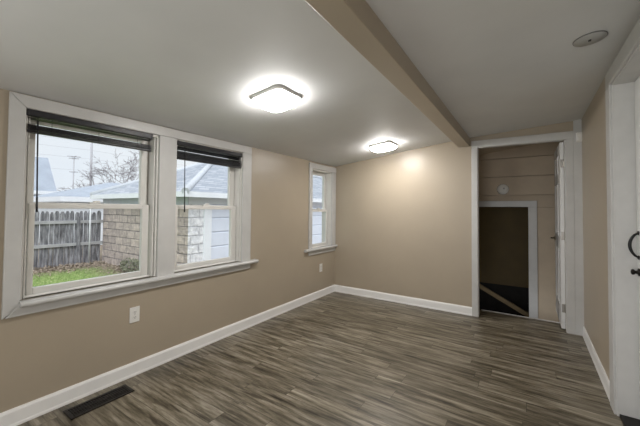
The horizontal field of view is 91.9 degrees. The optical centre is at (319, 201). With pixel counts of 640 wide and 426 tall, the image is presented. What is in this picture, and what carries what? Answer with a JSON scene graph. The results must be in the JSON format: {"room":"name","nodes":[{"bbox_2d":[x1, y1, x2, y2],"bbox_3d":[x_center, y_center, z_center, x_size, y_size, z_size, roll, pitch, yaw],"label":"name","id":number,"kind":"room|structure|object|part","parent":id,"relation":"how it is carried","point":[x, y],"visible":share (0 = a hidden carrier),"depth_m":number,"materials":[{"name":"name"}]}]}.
{"room":"empty living room","nodes":[
{"label":"empty living room","id":0,"kind":"room"},
{"bbox_2d":[0,88,334,412],"bbox_3d":[-1.446,0.453,2.543,0.150,2.800,6.063,0,-2,34],"label":"wall","id":1,"kind":"structure","parent":0,"point":[43,353],"depth_m":2.59,"materials":[{"name":"beige paint"}]},
{"bbox_2d":[1,91,258,319],"bbox_3d":[-1.331,0.046,2.683,0.232,1.333,2.022,0,-2,34],"label":"window","id":2,"kind":"structure","parent":1,"relation":"in","point":[148,161],"depth_m":2.24,"materials":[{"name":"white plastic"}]},
{"bbox_3d":[-1.815,0.021,1.837,0.020,1.331,0.076,0,-2,34],"label":"casing","id":3,"kind":"part","parent":2,"relation":"part of","materials":[{"name":"white paint"}]},
{"bbox_3d":[-1.630,0.312,2.242,0.033,0.581,0.739,0,-2,34],"label":"sash","id":4,"kind":"part","parent":2,"relation":"part of","materials":[{"name":"white plastic"}]},
{"bbox_3d":[-1.656,-0.241,2.277,0.033,0.586,0.739,0,-2,34],"label":"sash","id":5,"kind":"part","parent":2,"relation":"part of","materials":[{"name":"white plastic"}]},
{"bbox_2d":[26,108,152,211],"bbox_3d":[-1.587,-0.239,2.203,0.065,0.632,0.766,0,-2,34],"label":"blind","id":6,"kind":"object","parent":2,"relation":"attached to","point":[36,129],"visible":0.86,"depth_m":2.12,"materials":[{"name":"black plastic"}]},
{"bbox_3d":[-1.592,-0.535,2.216,0.047,0.041,0.766,0,-2,34],"label":"head rail","id":7,"kind":"part","parent":6,"relation":"part of","materials":[{"name":"black plastic"}]},
{"bbox_3d":[-1.593,-0.422,2.213,0.040,0.014,0.758,0,-2,34],"label":"rail","id":8,"kind":"part","parent":6,"relation":"part of","materials":[{"name":"black plastic"}]},
{"bbox_3d":[-1.296,-0.583,2.628,0.020,0.078,1.933,0,-2,34],"label":"head casing","id":9,"kind":"part","parent":2,"relation":"part of","materials":[{"name":"white paint"}]},
{"bbox_3d":[-1.297,0.042,2.619,0.020,1.172,0.152,0,-2,34],"label":"mullion casing","id":10,"kind":"part","parent":2,"relation":"part of","materials":[{"name":"white paint"}]},
{"bbox_2d":[177,140,241,211],"bbox_3d":[-1.052,-0.209,3.009,0.065,0.628,0.738,0,-2,34],"label":"blind","id":11,"kind":"object","parent":2,"relation":"attached to","point":[181,155],"visible":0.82,"depth_m":2.96,"materials":[{"name":"black plastic"}]},
{"bbox_3d":[-1.059,-0.369,3.019,0.040,0.014,0.730,0,-2,34],"label":"rail","id":12,"kind":"part","parent":11,"relation":"part of","materials":[{"name":"black plastic"}]},
{"bbox_3d":[-1.057,-0.502,3.022,0.047,0.041,0.738,0,-2,34],"label":"head rail","id":13,"kind":"part","parent":11,"relation":"part of","materials":[{"name":"black plastic"}]},
{"bbox_3d":[-0.801,0.066,3.365,0.020,1.172,0.125,0,-2,34],"label":"casing","id":14,"kind":"part","parent":2,"relation":"part of","materials":[{"name":"white paint"}]},
{"bbox_2d":[129,306,139,323],"bbox_3d":[-1.439,0.881,2.403,0.009,0.118,0.074,0,-2,34],"label":"wall outlet","id":15,"kind":"object","parent":1,"relation":"attached to","point":[134,311],"visible":1,"depth_m":2.40,"materials":[{"name":"white plastic"}]},
{"bbox_2d":[0,284,334,425],"bbox_3d":[-1.384,1.300,2.475,0.017,0.104,5.863,0,-2,34],"label":"baseboard","id":16,"kind":"structure","parent":1,"relation":"attached to","point":[28,411],"depth_m":2.38,"materials":[{"name":"white paint"}]},
{"bbox_2d":[174,140,241,272],"bbox_3d":[-1.124,0.057,3.049,0.172,1.170,0.758,0,-2,34],"label":"window","id":17,"kind":"structure","parent":1,"relation":"in","point":[234,195],"depth_m":3.28,"materials":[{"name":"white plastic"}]},
{"bbox_3d":[-1.135,-0.215,3.063,0.033,0.583,0.694,0,-2,34],"label":"sash","id":18,"kind":"part","parent":17,"relation":"part of","materials":[{"name":"white plastic"}]},
{"bbox_3d":[-1.109,0.337,3.028,0.033,0.581,0.694,0,-2,34],"label":"sash","id":19,"kind":"part","parent":17,"relation":"part of","materials":[{"name":"white plastic"}]},
{"bbox_2d":[304,162,337,255],"bbox_3d":[-0.035,0.118,4.642,0.225,1.312,0.822,0,-2,34],"label":"window","id":20,"kind":"structure","parent":1,"relation":"in","point":[326,176],"depth_m":4.84,"materials":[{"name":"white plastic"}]},
{"bbox_3d":[-0.133,0.103,4.374,0.020,1.143,0.074,0,-2,34],"label":"casing","id":21,"kind":"part","parent":20,"relation":"part of","materials":[{"name":"white paint"}]},
{"bbox_3d":[-0.054,-0.141,4.692,0.033,0.593,0.470,0,-2,34],"label":"sash","id":22,"kind":"part","parent":20,"relation":"part of","materials":[{"name":"white plastic"}]},
{"bbox_3d":[-0.028,0.403,4.657,0.033,0.556,0.470,0,-2,34],"label":"sash","id":23,"kind":"part","parent":20,"relation":"part of","materials":[{"name":"white plastic"}]},
{"bbox_3d":[0.053,-0.498,4.657,0.024,0.077,0.728,0,-2,34],"label":"head casing","id":24,"kind":"part","parent":20,"relation":"part of","materials":[{"name":"white paint"}]},
{"bbox_3d":[0.213,0.120,4.895,0.020,1.143,0.118,0,-2,34],"label":"casing","id":25,"kind":"part","parent":20,"relation":"part of","materials":[{"name":"white paint"}]},
{"bbox_2d":[0,0,639,166],"bbox_3d":[0.166,-0.943,1.518,3.988,0.633,6.063,0,-2,34],"label":"ceiling","id":26,"kind":"structure","parent":0,"point":[191,66],"depth_m":1.80,"materials":[{"name":"paint"}]},
{"bbox_2d":[251,85,301,111],"bbox_3d":[-0.312,-0.729,2.241,0.287,0.093,0.286,0,-2,34],"label":"ceiling light","id":27,"kind":"object","parent":26,"relation":"attached to","point":[276,98],"visible":1,"depth_m":2.17,"materials":[{"name":"white plastic"}]},
{"bbox_3d":[-0.312,-0.745,2.241,0.286,0.027,0.286,-9,-6,33],"label":"plate","id":28,"kind":"part","parent":27,"relation":"part of","materials":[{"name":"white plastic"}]},
{"bbox_2d":[369,141,396,152],"bbox_3d":[0.793,-0.678,3.889,0.287,0.093,0.286,0,-2,34],"label":"ceiling light","id":29,"kind":"object","parent":26,"relation":"attached to","point":[387,145],"visible":1,"depth_m":3.80,"materials":[{"name":"white plastic"}]},
{"bbox_3d":[0.793,-0.694,3.889,0.286,0.027,0.286,-9,-6,33],"label":"plate","id":30,"kind":"part","parent":29,"relation":"part of","materials":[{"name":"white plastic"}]},
{"bbox_2d":[305,0,469,147],"bbox_3d":[0.212,-0.886,1.486,0.127,0.248,5.863,0,-2,34],"label":"ceiling beam","id":31,"kind":"structure","parent":26,"relation":"attached to","point":[355,20],"depth_m":1.64,"materials":[{"name":"beige paint"}]},
{"bbox_2d":[573,30,607,46],"bbox_3d":[1.509,-0.905,1.729,0.151,0.027,0.151,0,-2,34],"label":"ceiling plate","id":32,"kind":"object","parent":26,"relation":"attached to","point":[596,36],"visible":1,"depth_m":1.71,"materials":[{"name":"white plastic"}]},
{"bbox_2d":[17,292,623,425],"bbox_3d":[0.219,1.372,1.543,3.758,0.060,6.285,0,-2,34],"label":"floor","id":33,"kind":"structure","parent":0,"point":[334,358],"depth_m":2.40,"materials":[{"name":"brown laminate"}]},
{"bbox_2d":[63,384,134,419],"bbox_3d":[-1.471,1.338,2.076,0.139,0.006,0.368,0,-2,34],"label":"floor vent","id":34,"kind":"object","parent":33,"relation":"in","point":[87,406],"visible":1,"depth_m":2.06,"materials":[{"name":"brown metal"}]},
{"bbox_2d":[69,387,128,415],"bbox_3d":[-1.471,1.338,2.076,0.097,0.005,0.326,0,-2,34],"label":"grille","id":35,"kind":"object","parent":34,"relation":"attached to","point":[84,407],"depth_m":2.06,"materials":[{"name":"brown metal"}]},
{"bbox_2d":[334,121,572,306],"bbox_3d":[1.792,0.148,3.957,3.988,2.660,0.055,0,-2,34],"label":"wall","id":36,"kind":"structure","parent":0,"point":[404,219],"depth_m":4.27,"materials":[{"name":"beige paint"}]},
{"bbox_2d":[335,285,471,315],"bbox_3d":[1.056,1.371,4.363,1.971,0.104,0.017,0,-2,34],"label":"baseboard","id":37,"kind":"structure","parent":36,"relation":"attached to","point":[465,310],"depth_m":4.26,"materials":[{"name":"white paint"}]},
{"bbox_2d":[471,131,575,334],"bbox_3d":[2.394,0.344,3.704,1.002,2.185,0.350,0,-2,34],"label":"door frame","id":38,"kind":"structure","parent":36,"relation":"attached to","point":[567,137],"depth_m":3.37,"materials":[{"name":"white paint"}]},
{"bbox_3d":[1.914,0.375,3.825,0.068,2.081,0.019,0,-2,34],"label":"casing","id":39,"kind":"part","parent":38,"relation":"part of","materials":[{"name":"white paint"}]},
{"bbox_3d":[2.308,-0.710,3.596,0.992,0.084,0.021,0,-2,34],"label":"head casing","id":40,"kind":"part","parent":38,"relation":"part of","materials":[{"name":"white paint"}]},
{"bbox_3d":[2.683,0.369,3.315,0.070,2.081,0.019,0,-2,34],"label":"casing","id":41,"kind":"part","parent":38,"relation":"part of","materials":[{"name":"white paint"}]},
{"bbox_2d":[551,142,565,328],"bbox_3d":[2.859,0.380,3.731,0.097,2.048,0.777,0,-2,34],"label":"door","id":42,"kind":"structure","parent":36,"relation":"in","point":[559,237],"depth_m":3.46,"materials":[{"name":"white paint"}]},
{"bbox_3d":[2.972,0.106,3.863,0.026,0.600,0.228,0,-2,34],"label":"panel","id":43,"kind":"part","parent":42,"relation":"part of","materials":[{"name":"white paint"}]},
{"bbox_3d":[2.965,0.876,3.843,0.026,0.620,0.228,0,-2,34],"label":"panel","id":44,"kind":"part","parent":42,"relation":"part of","materials":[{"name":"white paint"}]},
{"bbox_3d":[2.797,0.098,3.599,0.026,0.600,0.228,0,-2,34],"label":"panel","id":45,"kind":"part","parent":42,"relation":"part of","materials":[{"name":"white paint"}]},
{"bbox_3d":[2.790,0.868,3.579,0.026,0.620,0.228,0,-2,34],"label":"panel","id":46,"kind":"part","parent":42,"relation":"part of","materials":[{"name":"white paint"}]},
{"bbox_2d":[573,119,583,335],"bbox_3d":[2.746,0.268,3.277,0.079,2.283,0.018,0,-2,34],"label":"trim","id":47,"kind":"structure","parent":36,"relation":"attached to","point":[577,124],"depth_m":3.27,"materials":[{"name":"white paint"}]},
{"bbox_2d":[576,132,581,141],"bbox_3d":[2.744,-0.680,3.272,0.052,0.098,0.042,0,-2,34],"label":"sensor","id":48,"kind":"object","parent":36,"relation":"attached to","point":[578,134],"visible":0.97,"depth_m":3.26,"materials":[{"name":"white plastic"}]},
{"bbox_2d":[479,207,528,287],"bbox_3d":[3.260,0.629,5.561,1.780,1.713,0.100,0,-2,34],"label":"wall","id":49,"kind":"structure","parent":0,"point":[503,231],"depth_m":5.49,"materials":[{"name":"brown paint"}]},
{"bbox_2d":[479,282,528,316],"bbox_3d":[3.282,1.855,5.579,1.780,0.737,0.100,0,-2,34],"label":"floor","id":50,"kind":"structure","parent":0,"point":[519,296],"depth_m":5.52,"materials":[{"name":"black"}]},
{"bbox_2d":[479,143,539,154],"bbox_3d":[2.919,-0.695,4.999,1.850,1.100,2.882,0,-2,34],"label":"ceiling","id":51,"kind":"structure","parent":0,"point":[494,149],"depth_m":4.46,"materials":[{"name":"beige paint"}]},
{"bbox_2d":[479,141,565,321],"bbox_3d":[2.739,0.445,4.668,1.800,3.400,0.072,0,-2,34],"label":"wall","id":52,"kind":"structure","parent":0,"point":[528,171],"depth_m":4.41,"materials":[{"name":"beige paint"}]},
{"bbox_2d":[497,184,508,194],"bbox_3d":[2.738,-0.177,4.631,0.157,0.157,0.044,0,-2,34],"label":"smoke detector","id":53,"kind":"object","parent":52,"relation":"attached to","point":[502,189],"visible":1,"depth_m":4.62,"materials":[{"name":"white plastic"}]},
{"bbox_2d":[479,201,537,318],"bbox_3d":[2.519,1.046,4.744,1.342,2.098,0.033,0,-2,34],"label":"door frame","id":54,"kind":"structure","parent":52,"relation":"attached to","point":[532,205],"depth_m":4.40,"materials":[{"name":"white paint"}]},
{"bbox_3d":[2.528,0.043,4.770,1.342,0.090,0.033,0,-2,34],"label":"head casing","id":55,"kind":"part","parent":54,"relation":"part of","materials":[{"name":"white paint"}]},
{"bbox_3d":[3.034,1.087,4.402,0.106,2.008,0.031,0,-2,34],"label":"casing","id":56,"kind":"part","parent":54,"relation":"part of","materials":[{"name":"white paint"}]},
{"bbox_2d":[582,78,609,380],"bbox_3d":[1.169,0.060,0.761,0.133,2.660,5.963,0,-2,34],"label":"wall","id":57,"kind":"structure","parent":0,"point":[594,176],"depth_m":2.59,"materials":[{"name":"beige paint"}]},
{"bbox_2d":[583,326,609,400],"bbox_3d":[2.358,1.338,2.655,0.015,0.104,1.386,0,-2,34],"label":"baseboard","id":58,"kind":"structure","parent":57,"relation":"attached to","point":[602,374],"depth_m":2.51,"materials":[{"name":"white paint"}]},
{"bbox_2d":[605,18,639,425],"bbox_3d":[1.733,0.235,1.591,0.193,2.243,1.128,0,-2,34],"label":"door frame","id":59,"kind":"structure","parent":57,"relation":"attached to","point":[620,78],"depth_m":1.97,"materials":[{"name":"white paint"}]},
{"bbox_3d":[1.939,0.301,2.058,0.020,2.139,0.118,0,-2,34],"label":"casing","id":60,"kind":"part","parent":59,"relation":"part of","materials":[{"name":"white paint"}]},
{"bbox_3d":[1.670,-0.833,1.666,0.020,0.104,1.128,0,-2,34],"label":"head casing","id":61,"kind":"part","parent":59,"relation":"part of","materials":[{"name":"white paint"}]},
{"bbox_2d":[628,76,639,382],"bbox_3d":[1.744,0.284,1.579,0.094,2.101,0.861,0,-2,34],"label":"door","id":62,"kind":"structure","parent":57,"relation":"in","point":[637,82],"depth_m":1.91,"materials":[{"name":"white paint"}]},
{"bbox_3d":[1.939,0.272,1.913,0.052,0.175,0.026,0,-2,34],"label":"pull handle","id":63,"kind":"part","parent":62,"relation":"part of","materials":[{"name":"black metal"}]},
{"bbox_3d":[1.940,0.437,1.904,0.040,0.048,0.048,0,-2,34],"label":"lock knob","id":64,"kind":"part","parent":62,"relation":"part of","materials":[{"name":"brown metal"}]},
{"bbox_3d":[1.765,0.284,1.565,0.044,2.101,0.861,0,-2,34],"label":"frame","id":65,"kind":"part","parent":62,"relation":"part of","materials":[{"name":"white paint"}]},
{"bbox_3d":[2.158,0.510,5.466,0.050,3.500,2.882,0,-2,34],"label":"wall","id":66,"kind":"structure","parent":0,"visible":0},
{"bbox_2d":[479,283,528,316],"bbox_3d":[2.647,1.412,4.921,1.345,0.782,0.040,0,-2,34],"label":"stair stringer","id":67,"kind":"object","parent":66,"relation":"attached to","point":[505,301],"visible":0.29,"depth_m":4.77,"materials":[{"name":"brown wood"}]},
{"label":"outside","id":68,"kind":"structure","parent":0,"visible":0},
{"bbox_2d":[33,245,134,286],"bbox_3d":[-14.863,2.249,20.589,42.442,0.300,42.000,0,-2,34],"label":"ground","id":69,"kind":"structure","parent":68,"point":[45,277],"depth_m":7.91,"materials":[{"name":"green plant"}]},
{"bbox_2d":[34,157,56,195],"bbox_3d":[-19.239,-0.440,16.747,3.330,4.800,6.980,0,-2,34],"label":"house","id":70,"kind":"structure","parent":69,"relation":"on","point":[46,184],"depth_m":18.77,"materials":[{"name":"white"}]},
{"bbox_2d":[33,210,102,268],"bbox_3d":[-8.538,0.999,6.890,0.111,1.606,6.502,0,-2,34],"label":"picket fence","id":71,"kind":"object","parent":69,"relation":"on","point":[78,243],"visible":0.56,"depth_m":8.85,"materials":[{"name":"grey wood"}]},
{"bbox_3d":[-8.542,1.187,6.888,0.038,0.090,6.500,0,-2,34],"label":"rail","id":72,"kind":"part","parent":71,"relation":"part of","materials":[{"name":"grey wood"}]},
{"bbox_3d":[-8.536,0.537,6.904,0.038,0.090,6.500,0,-2,34],"label":"rail","id":73,"kind":"part","parent":71,"relation":"part of","materials":[{"name":"grey wood"}]},
{"bbox_3d":[-7.080,1.161,9.055,0.075,1.420,0.085,0,-2,34],"label":"post","id":74,"kind":"part","parent":71,"relation":"part of","materials":[{"name":"grey wood"}]},
{"bbox_2d":[69,156,80,188],"bbox_3d":[-15.213,-0.366,19.043,0.512,4.841,0.509,1,-2,-11],"label":"mast","id":75,"kind":"object","parent":69,"relation":"on","point":[73,158],"visible":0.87,"depth_m":19.05,"materials":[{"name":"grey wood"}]},
{"bbox_2d":[33,183,119,244],"bbox_3d":[-11.134,0.520,16.653,5.430,3.020,6.130,0,-2,34],"label":"shed","id":76,"kind":"object","parent":69,"relation":"on","point":[78,195],"visible":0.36,"depth_m":13.75,"materials":[{"name":"white"}]},
{"bbox_2d":[33,260,132,276],"bbox_3d":[-6.172,1.770,6.693,4.171,0.167,4.056,0,-2,34],"label":"leaf litter","id":77,"kind":"object","parent":69,"relation":"on","point":[95,263],"visible":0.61,"depth_m":8.45,"materials":[{"name":"brown plant"}]},
{"bbox_2d":[88,209,90,264],"bbox_3d":[-6.736,0.993,9.048,0.042,1.760,0.049,0,-2,34],"label":"metal pole","id":78,"kind":"object","parent":69,"relation":"on","point":[90,209],"visible":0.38,"depth_m":9.03,"materials":[{"name":"metal"}]},
{"bbox_2d":[57,150,138,190],"bbox_3d":[-14.984,-0.986,22.330,6.322,6.364,5.643,0,-2,34],"label":"bare tree","id":79,"kind":"object","parent":69,"relation":"on","point":[135,159],"visible":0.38,"depth_m":21.65,"materials":[{"name":"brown plant"}]},
{"bbox_2d":[41,134,185,185],"bbox_3d":[-20.307,-2.031,29.137,0.230,8.600,46.000,0,-2,34],"label":"utility pole","id":80,"kind":"object","parent":69,"relation":"on","point":[91,150],"visible":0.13,"depth_m":28.20,"materials":[{"name":"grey wood"}]},
{"bbox_2d":[120,257,138,271],"bbox_3d":[-4.895,1.677,8.069,1.229,0.438,0.366,0,-2,34],"label":"shrub","id":81,"kind":"object","parent":69,"relation":"on","point":[135,262],"visible":0.66,"depth_m":8.03,"materials":[{"name":"green plant"}]},
{"bbox_2d":[90,163,321,268],"bbox_3d":[-1.406,0.301,13.713,5.063,3.480,13.310,0,-2,34],"label":"garage","id":82,"kind":"structure","parent":69,"relation":"on","point":[202,234],"depth_m":8.38,"materials":[{"name":"white paint"}]},
{"bbox_3d":[-2.810,0.972,7.631,0.130,1.800,0.220,0,-2,34],"label":"door frame","id":83,"kind":"part","parent":82,"relation":"part of","materials":[{"name":"white paint"}]}
]}

